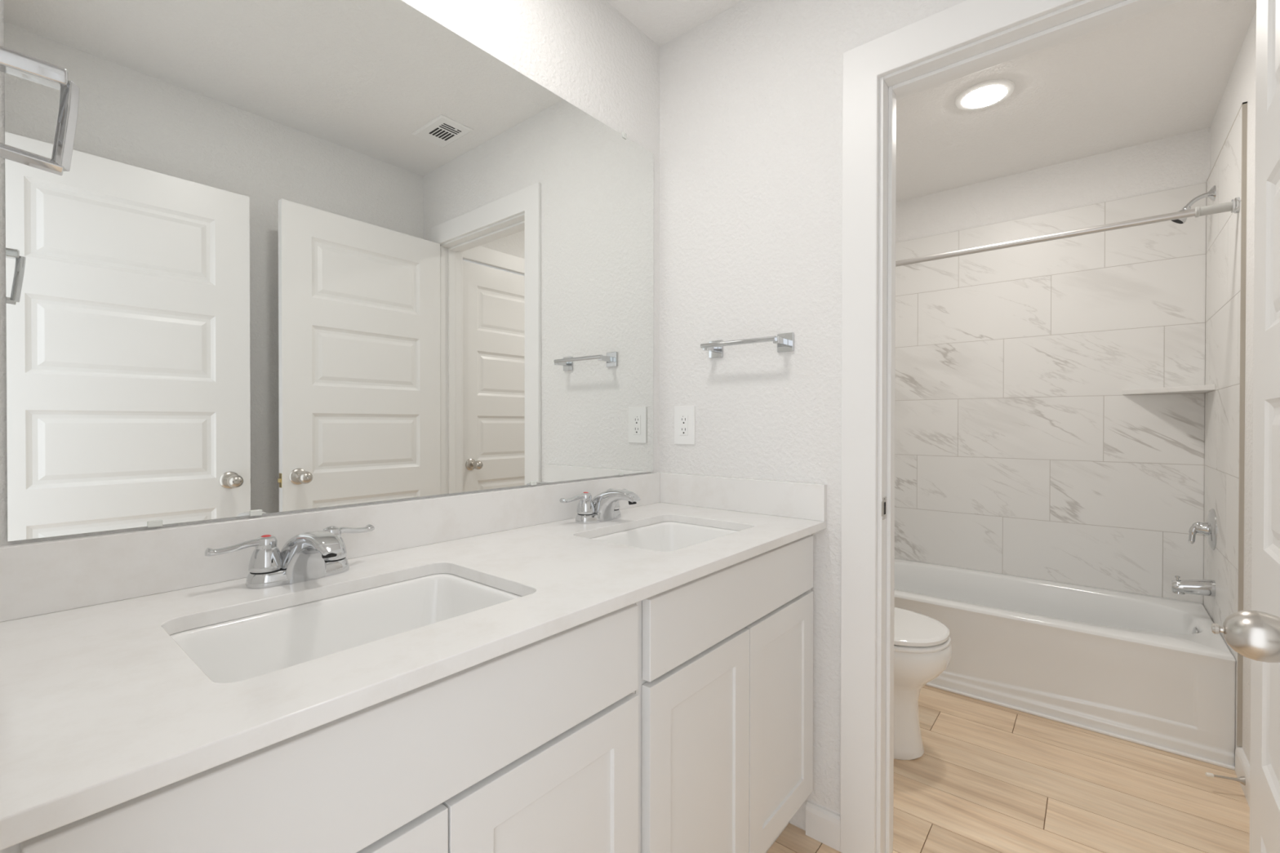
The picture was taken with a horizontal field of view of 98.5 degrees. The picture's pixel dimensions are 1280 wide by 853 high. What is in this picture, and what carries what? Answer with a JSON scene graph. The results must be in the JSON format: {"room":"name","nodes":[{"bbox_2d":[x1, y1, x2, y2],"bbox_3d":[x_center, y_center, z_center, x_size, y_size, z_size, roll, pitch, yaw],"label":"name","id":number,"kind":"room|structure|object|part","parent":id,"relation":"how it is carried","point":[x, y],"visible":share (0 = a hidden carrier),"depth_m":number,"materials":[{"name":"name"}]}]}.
{"room":"bathroom","nodes":[
{"label":"bathroom","id":0,"kind":"room"},
{"bbox_2d":[0,0,659,546],"bbox_3d":[0.154,-0.077,2.074,0.100,2.480,3.656,0,0,40],"label":"wall","id":1,"kind":"structure","parent":0,"point":[586,53],"depth_m":1.53,"materials":[{"name":"white painted drywall with a light orange-peel texture"}]},
{"bbox_2d":[4,0,653,541],"bbox_3d":[-0.410,-0.382,1.303,0.009,1.077,1.429,0,0,40],"label":"wall mirror","id":2,"kind":"object","parent":1,"relation":"attached to","point":[288,255],"visible":1,"depth_m":1.03,"materials":[{"name":"white mirror"}]},
{"bbox_2d":[0,472,660,622],"bbox_3d":[-0.412,0.210,1.297,0.020,0.100,1.486,0,0,40],"label":"backsplash","id":3,"kind":"structure","parent":1,"relation":"attached to","point":[55,575],"depth_m":0.93,"materials":[{"name":"white stone"}]},
{"bbox_2d":[659,0,965,831],"bbox_3d":[0.717,-0.072,1.428,1.592,2.440,0.118,0,0,40],"label":"wall","id":4,"kind":"structure","parent":0,"point":[751,95],"depth_m":1.63,"materials":[{"name":"white paint"}]},
{"bbox_2d":[674,405,694,444],"bbox_3d":[0.146,-0.004,1.819,0.082,0.128,0.008,0,0,40],"label":"wall outlet","id":5,"kind":"object","parent":4,"relation":"attached to","point":[684,415],"visible":1,"depth_m":1.81,"materials":[{"name":"white plastic"}]},
{"bbox_2d":[680,414,688,435],"bbox_3d":[0.144,-0.004,1.817,0.033,0.067,0.002,0,0,40],"label":"receptacle","id":6,"kind":"object","parent":5,"relation":"attached to","point":[683,418],"depth_m":1.82,"materials":[{"name":"white plastic"}]},
{"bbox_2d":[700,332,794,358],"bbox_3d":[0.308,-0.243,1.639,0.284,0.054,0.077,0,0,40],"label":"towel bar","id":7,"kind":"object","parent":4,"relation":"attached to","point":[784,342],"visible":1,"depth_m":1.60,"materials":[{"name":"silver metal"}]},
{"bbox_3d":[0.218,-0.243,1.714,0.018,0.018,0.060,0,0,40],"label":"post","id":8,"kind":"part","parent":7,"relation":"part of","materials":[{"name":"silver metal"}]},
{"bbox_3d":[0.240,-0.243,1.740,0.050,0.054,0.008,0,0,40],"label":"mounting plate","id":9,"kind":"part","parent":7,"relation":"part of","materials":[{"name":"silver metal"}]},
{"bbox_3d":[0.398,-0.242,1.565,0.018,0.018,0.060,0,0,40],"label":"post","id":10,"kind":"part","parent":7,"relation":"part of","materials":[{"name":"silver metal"}]},
{"bbox_3d":[0.420,-0.242,1.591,0.050,0.054,0.008,0,0,40],"label":"mounting plate","id":11,"kind":"part","parent":7,"relation":"part of","materials":[{"name":"silver metal"}]},
{"bbox_2d":[805,800,839,851],"bbox_3d":[0.507,1.102,1.523,0.098,0.090,0.014,0,0,40],"label":"baseboard","id":12,"kind":"structure","parent":4,"relation":"attached to","point":[822,824],"depth_m":1.52,"materials":[{"name":"white"}]},
{"bbox_2d":[840,0,1182,852],"bbox_3d":[0.923,0.076,1.258,0.874,2.146,0.151,0,0,40],"label":"door frame","id":13,"kind":"structure","parent":4,"relation":"attached to","point":[964,23],"depth_m":1.44,"materials":[{"name":"white wood"}]},
{"bbox_3d":[0.637,0.214,1.439,0.002,0.058,0.038,0,0,40],"label":"strike plate","id":14,"kind":"part","parent":13,"relation":"part of","materials":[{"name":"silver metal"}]},
{"bbox_2d":[1211,0,1279,852],"bbox_3d":[0.892,0.124,0.732,0.234,2.032,0.719,0,1,41],"label":"door","id":15,"kind":"structure","parent":4,"relation":"in","point":[1254,634],"depth_m":0.91,"materials":[{"name":"white paint"}]},
{"bbox_3d":[0.653,0.216,0.553,0.096,0.066,0.066,0,1,41],"label":"knob","id":16,"kind":"part","parent":15,"relation":"part of","materials":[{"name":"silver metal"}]},
{"bbox_2d":[605,0,1256,202],"bbox_3d":[0.795,-1.343,1.536,1.762,0.100,3.656,0,0,40],"label":"ceiling","id":17,"kind":"structure","parent":0,"point":[1163,73],"depth_m":2.16,"materials":[{"name":"white paint"}]},
{"bbox_2d":[954,79,1014,110],"bbox_3d":[1.345,-1.289,2.155,0.200,0.015,0.200,0,0,40],"label":"recessed light","id":18,"kind":"object","parent":17,"relation":"in","point":[985,94],"visible":1,"depth_m":2.13,"materials":[{"name":"white plastic"}]},
{"bbox_2d":[766,684,1249,852],"bbox_3d":[0.776,1.163,1.424,1.800,0.030,3.676,0,0,40],"label":"floor","id":19,"kind":"structure","parent":0,"point":[988,777],"depth_m":1.71,"materials":[{"name":"brown wood"}]},
{"bbox_2d":[0,603,638,852],"bbox_3d":[-0.443,0.718,0.838,0.557,0.865,0.736,0,0,40],"label":"vanity cabinet","id":20,"kind":"object","parent":19,"relation":"on","point":[532,748],"visible":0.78,"depth_m":0.66,"materials":[{"name":"white paint"}]},
{"bbox_3d":[-0.344,0.731,0.535,0.019,0.549,0.338,0,0,40],"label":"door","id":21,"kind":"part","parent":20,"relation":"part of","materials":[{"name":"white paint"}]},
{"bbox_3d":[-0.122,0.729,0.804,0.019,0.549,0.352,0,0,40],"label":"door","id":22,"kind":"part","parent":20,"relation":"part of","materials":[{"name":"white paint"}]},
{"bbox_2d":[635,534,813,852],"bbox_3d":[0.037,0.715,1.418,0.557,0.865,0.764,0,0,40],"label":"vanity cabinet","id":23,"kind":"object","parent":19,"relation":"on","point":[725,691],"visible":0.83,"depth_m":1.17,"materials":[{"name":"white paint"}]},
{"bbox_2d":[0,502,826,850],"bbox_3d":[-0.189,0.272,1.126,0.583,0.022,1.506,0,0,40],"label":"countertop","id":24,"kind":"structure","parent":23,"relation":"on","point":[101,708],"depth_m":0.64,"materials":[{"name":"white stone"}]},
{"bbox_2d":[204,524,374,589],"bbox_3d":[-0.547,0.218,0.922,0.173,0.089,0.263,0,0,40],"label":"faucet","id":25,"kind":"object","parent":24,"relation":"on","point":[317,554],"visible":1,"depth_m":0.91,"materials":[{"name":"silver metal"}]},
{"bbox_3d":[-0.651,0.194,0.890,0.081,0.018,0.025,0,1,-45],"label":"lever","id":26,"kind":"part","parent":25,"relation":"part of","materials":[{"name":"silver metal"}]},
{"bbox_3d":[-0.622,0.210,0.918,0.049,0.055,0.049,0,0,40],"label":"handle","id":27,"kind":"part","parent":25,"relation":"part of","materials":[{"name":"silver metal"}]},
{"bbox_3d":[-0.590,0.251,0.957,0.062,0.022,0.158,0,0,40],"label":"plate","id":28,"kind":"part","parent":25,"relation":"part of","materials":[{"name":"silver metal"}]},
{"bbox_3d":[-0.543,0.218,0.919,0.164,0.089,0.072,0,0,40],"label":"spout","id":29,"kind":"part","parent":25,"relation":"part of","materials":[{"name":"silver metal"}]},
{"bbox_3d":[-0.557,0.210,0.996,0.049,0.055,0.049,0,0,40],"label":"handle","id":30,"kind":"part","parent":25,"relation":"part of","materials":[{"name":"silver metal"}]},
{"bbox_3d":[-0.538,0.194,1.032,0.025,0.018,0.081,0,0,28],"label":"lever","id":31,"kind":"part","parent":25,"relation":"part of","materials":[{"name":"silver metal"}]},
{"bbox_2d":[169,573,521,683],"bbox_3d":[-0.404,0.357,0.817,0.329,0.144,0.461,0,0,40],"label":"sink","id":32,"kind":"object","parent":24,"relation":"in","point":[242,649],"visible":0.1,"depth_m":0.90,"materials":[{"name":"white ceramic"}]},
{"bbox_2d":[559,488,640,524],"bbox_3d":[-0.072,0.214,1.496,0.173,0.089,0.263,0,0,40],"label":"faucet","id":33,"kind":"object","parent":24,"relation":"on","point":[605,506],"visible":1,"depth_m":1.48,"materials":[{"name":"silver metal"}]},
{"bbox_3d":[-0.175,0.191,1.464,0.081,0.018,0.025,0,1,-45],"label":"lever","id":34,"kind":"part","parent":33,"relation":"part of","materials":[{"name":"silver metal"}]},
{"bbox_3d":[-0.147,0.207,1.493,0.049,0.055,0.049,0,0,40],"label":"handle","id":35,"kind":"part","parent":33,"relation":"part of","materials":[{"name":"silver metal"}]},
{"bbox_3d":[-0.114,0.247,1.532,0.062,0.022,0.158,0,0,40],"label":"plate","id":36,"kind":"part","parent":33,"relation":"part of","materials":[{"name":"silver metal"}]},
{"bbox_3d":[-0.082,0.206,1.571,0.049,0.055,0.049,0,0,40],"label":"handle","id":37,"kind":"part","parent":33,"relation":"part of","materials":[{"name":"silver metal"}]},
{"bbox_3d":[-0.068,0.214,1.494,0.164,0.089,0.072,0,0,40],"label":"spout","id":38,"kind":"part","parent":33,"relation":"part of","materials":[{"name":"silver metal"}]},
{"bbox_2d":[591,521,738,551],"bbox_3d":[0.069,0.354,1.388,0.329,0.144,0.434,0,0,40],"label":"sink","id":39,"kind":"object","parent":24,"relation":"in","point":[664,536],"visible":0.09,"depth_m":1.55,"materials":[{"name":"white ceramic"}]},
{"bbox_2d":[658,471,826,521],"bbox_3d":[0.284,0.208,1.698,0.583,0.100,0.020,0,0,40],"label":"side splash","id":40,"kind":"object","parent":24,"relation":"on","point":[802,500],"visible":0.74,"depth_m":1.65,"materials":[{"name":"white stone"}]},
{"bbox_3d":[0.124,0.727,1.101,0.019,0.549,0.356,0,0,40],"label":"door","id":41,"kind":"part","parent":23,"relation":"part of","materials":[{"name":"white paint"}]},
{"bbox_3d":[0.239,0.371,1.238,0.019,0.144,0.717,0,0,40],"label":"drawer","id":42,"kind":"part","parent":23,"relation":"part of","materials":[{"name":"white paint"}]},
{"bbox_3d":[0.353,0.726,1.379,0.019,0.549,0.358,0,0,40],"label":"door","id":43,"kind":"part","parent":23,"relation":"part of","materials":[{"name":"white paint"}]},
{"bbox_2d":[893,607,951,759],"bbox_3d":[0.750,0.753,2.107,0.776,0.780,0.456,0,0,40],"label":"toilet","id":44,"kind":"object","parent":19,"relation":"on","point":[922,649],"visible":0.27,"depth_m":1.88,"materials":[{"name":"white ceramic"}]},
{"bbox_3d":[0.838,0.710,2.035,0.532,0.020,0.362,0,0,40],"label":"lid","id":45,"kind":"part","parent":44,"relation":"part of","materials":[{"name":"white plastic"}]},
{"bbox_3d":[0.839,0.732,2.034,0.535,0.016,0.368,0,0,40],"label":"seat","id":46,"kind":"part","parent":44,"relation":"part of","materials":[{"name":"white plastic"}]},
{"bbox_2d":[893,558,1235,766],"bbox_3d":[1.643,0.954,2.602,1.503,0.374,0.733,0,0,40],"label":"bathtub","id":47,"kind":"object","parent":19,"relation":"on","point":[1151,669],"visible":0.62,"depth_m":2.17,"materials":[{"name":"white ceramic"}]},
{"bbox_2d":[894,558,1235,660],"bbox_3d":[1.644,0.925,2.603,1.503,0.316,0.730,0,0,40],"label":"basin","id":48,"kind":"object","parent":47,"relation":"in","point":[988,615],"depth_m":2.36,"materials":[{"name":"white ceramic"}]},
{"bbox_2d":[925,682,1235,770],"bbox_3d":[1.409,1.138,2.316,1.498,0.010,0.014,0,0,40],"label":"trim","id":49,"kind":"structure","parent":47,"relation":"attached to","point":[1151,745],"depth_m":2.07,"materials":[{"name":"white wood"}]},
{"bbox_3d":[2.174,0.820,2.163,0.014,0.068,0.068,0,0,40],"label":"overflow plate","id":50,"kind":"part","parent":47,"relation":"part of","materials":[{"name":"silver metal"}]},
{"bbox_2d":[895,127,1210,577],"bbox_3d":[1.915,-0.081,2.925,1.729,2.440,0.100,0,0,40],"label":"wall","id":51,"kind":"structure","parent":0,"point":[1183,160],"depth_m":2.71,"materials":[{"name":"white paint"}]},
{"bbox_2d":[894,182,1206,604],"bbox_3d":[1.877,-0.112,2.885,1.514,1.903,0.009,0,0,40],"label":"tiled wall","id":52,"kind":"structure","parent":51,"relation":"attached to","point":[1020,450],"depth_m":2.72,"materials":[{"name":"tile"}]},
{"bbox_2d":[1209,9,1256,764],"bbox_3d":[1.966,-0.073,1.709,0.100,2.440,1.908,0,0,40],"label":"wall","id":53,"kind":"structure","parent":0,"point":[1240,88],"depth_m":1.77,"materials":[{"name":"white paint"}]},
{"bbox_2d":[1203,106,1241,749],"bbox_3d":[2.222,0.010,2.107,0.009,2.137,0.752,0,0,40],"label":"tiled wall","id":54,"kind":"structure","parent":53,"relation":"attached to","point":[1223,260],"depth_m":2.04,"materials":[{"name":"stone"}]},
{"bbox_2d":[895,196,1239,266],"bbox_3d":[1.425,-0.745,2.326,1.505,0.052,0.052,0,0,40],"label":"shower rod","id":55,"kind":"object","parent":54,"relation":"attached to","point":[1233,206],"visible":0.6,"depth_m":2.08,"materials":[{"name":"silver metal"}]},
{"bbox_2d":[1122,384,1215,394],"bbox_3d":[2.267,-0.158,2.380,0.271,0.022,0.271,0,0,40],"label":"corner shelf","id":56,"kind":"object","parent":54,"relation":"attached to","point":[1194,388],"visible":1,"depth_m":2.36,"materials":[{"name":"stone"}]},
{"bbox_2d":[1170,575,1215,596],"bbox_3d":[2.227,0.645,2.222,0.123,0.072,0.062,0,0,40],"label":"tub spout","id":57,"kind":"object","parent":54,"relation":"attached to","point":[1197,587],"visible":1,"depth_m":2.21,"materials":[{"name":"silver metal"}]},
{"bbox_2d":[1172,591,1185,594],"bbox_3d":[2.196,0.673,2.248,0.038,0.016,0.038,0,0,40],"label":"outlet","id":58,"kind":"object","parent":57,"relation":"attached to","point":[1177,593],"depth_m":2.23,"materials":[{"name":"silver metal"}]},
{"bbox_2d":[1171,185,1216,223],"bbox_3d":[2.269,-0.908,2.269,0.133,0.131,0.062,0,0,40],"label":"shower fixture","id":59,"kind":"object","parent":54,"relation":"attached to","point":[1211,194],"visible":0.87,"depth_m":2.25,"materials":[{"name":"silver metal"}]},
{"bbox_3d":[2.285,-0.923,2.256,0.085,0.055,0.017,0,0,40],"label":"arm","id":60,"kind":"part","parent":59,"relation":"part of","materials":[{"name":"silver metal"}]},
{"bbox_2d":[1187,508,1217,550],"bbox_3d":[2.269,0.412,2.231,0.072,0.166,0.166,0,0,40],"label":"shower valve","id":61,"kind":"object","parent":54,"relation":"attached to","point":[1209,528],"visible":1,"depth_m":2.20,"materials":[{"name":"silver metal"}]},
{"bbox_3d":[2.258,0.433,2.240,0.044,0.092,0.028,0,0,40],"label":"lever","id":62,"kind":"part","parent":61,"relation":"part of","materials":[{"name":"silver metal"}]},
{"bbox_2d":[1206,101,1247,746],"bbox_3d":[2.220,-0.005,2.103,0.011,2.116,0.760,0,0,40],"label":"edging","id":63,"kind":"object","parent":54,"relation":"attached to","point":[1244,105],"visible":0.79,"depth_m":1.81,"materials":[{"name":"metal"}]},
{"bbox_2d":[1204,772,1245,785],"bbox_3d":[1.833,1.102,1.727,0.098,0.026,0.026,0,0,15],"label":"door stop","id":64,"kind":"object","parent":53,"relation":"attached to","point":[1242,780],"visible":0.99,"depth_m":1.72,"materials":[{"name":"grey metal"}]},
{"bbox_3d":[1.841,1.102,1.725,0.083,0.026,0.026,0,0,15],"label":"rod","id":65,"kind":"part","parent":64,"relation":"part of","materials":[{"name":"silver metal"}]},
{"bbox_2d":[1235,746,1249,807],"bbox_3d":[1.898,1.102,1.725,0.014,0.090,0.270,0,0,40],"label":"baseboard","id":66,"kind":"structure","parent":53,"relation":"attached to","point":[1242,763],"depth_m":1.75,"materials":[{"name":"white wood"}]},
{"bbox_3d":[-0.294,-0.064,0.150,1.662,2.440,0.120,0,0,40],"label":"wall","id":67,"kind":"structure","parent":0,"visible":0},
{"bbox_2d":[0,45,79,175],"bbox_3d":[-0.548,-0.284,0.486,0.050,0.116,0.076,0,0,40],"label":"towel ring","id":68,"kind":"object","parent":67,"relation":"attached to","point":[12,62],"visible":1,"depth_m":0.49,"materials":[{"name":"silver metal"}]},
{"bbox_3d":[-0.548,-0.319,0.486,0.020,0.016,0.060,0,0,40],"label":"post","id":69,"kind":"part","parent":68,"relation":"part of","materials":[{"name":"silver metal"}]}
]}

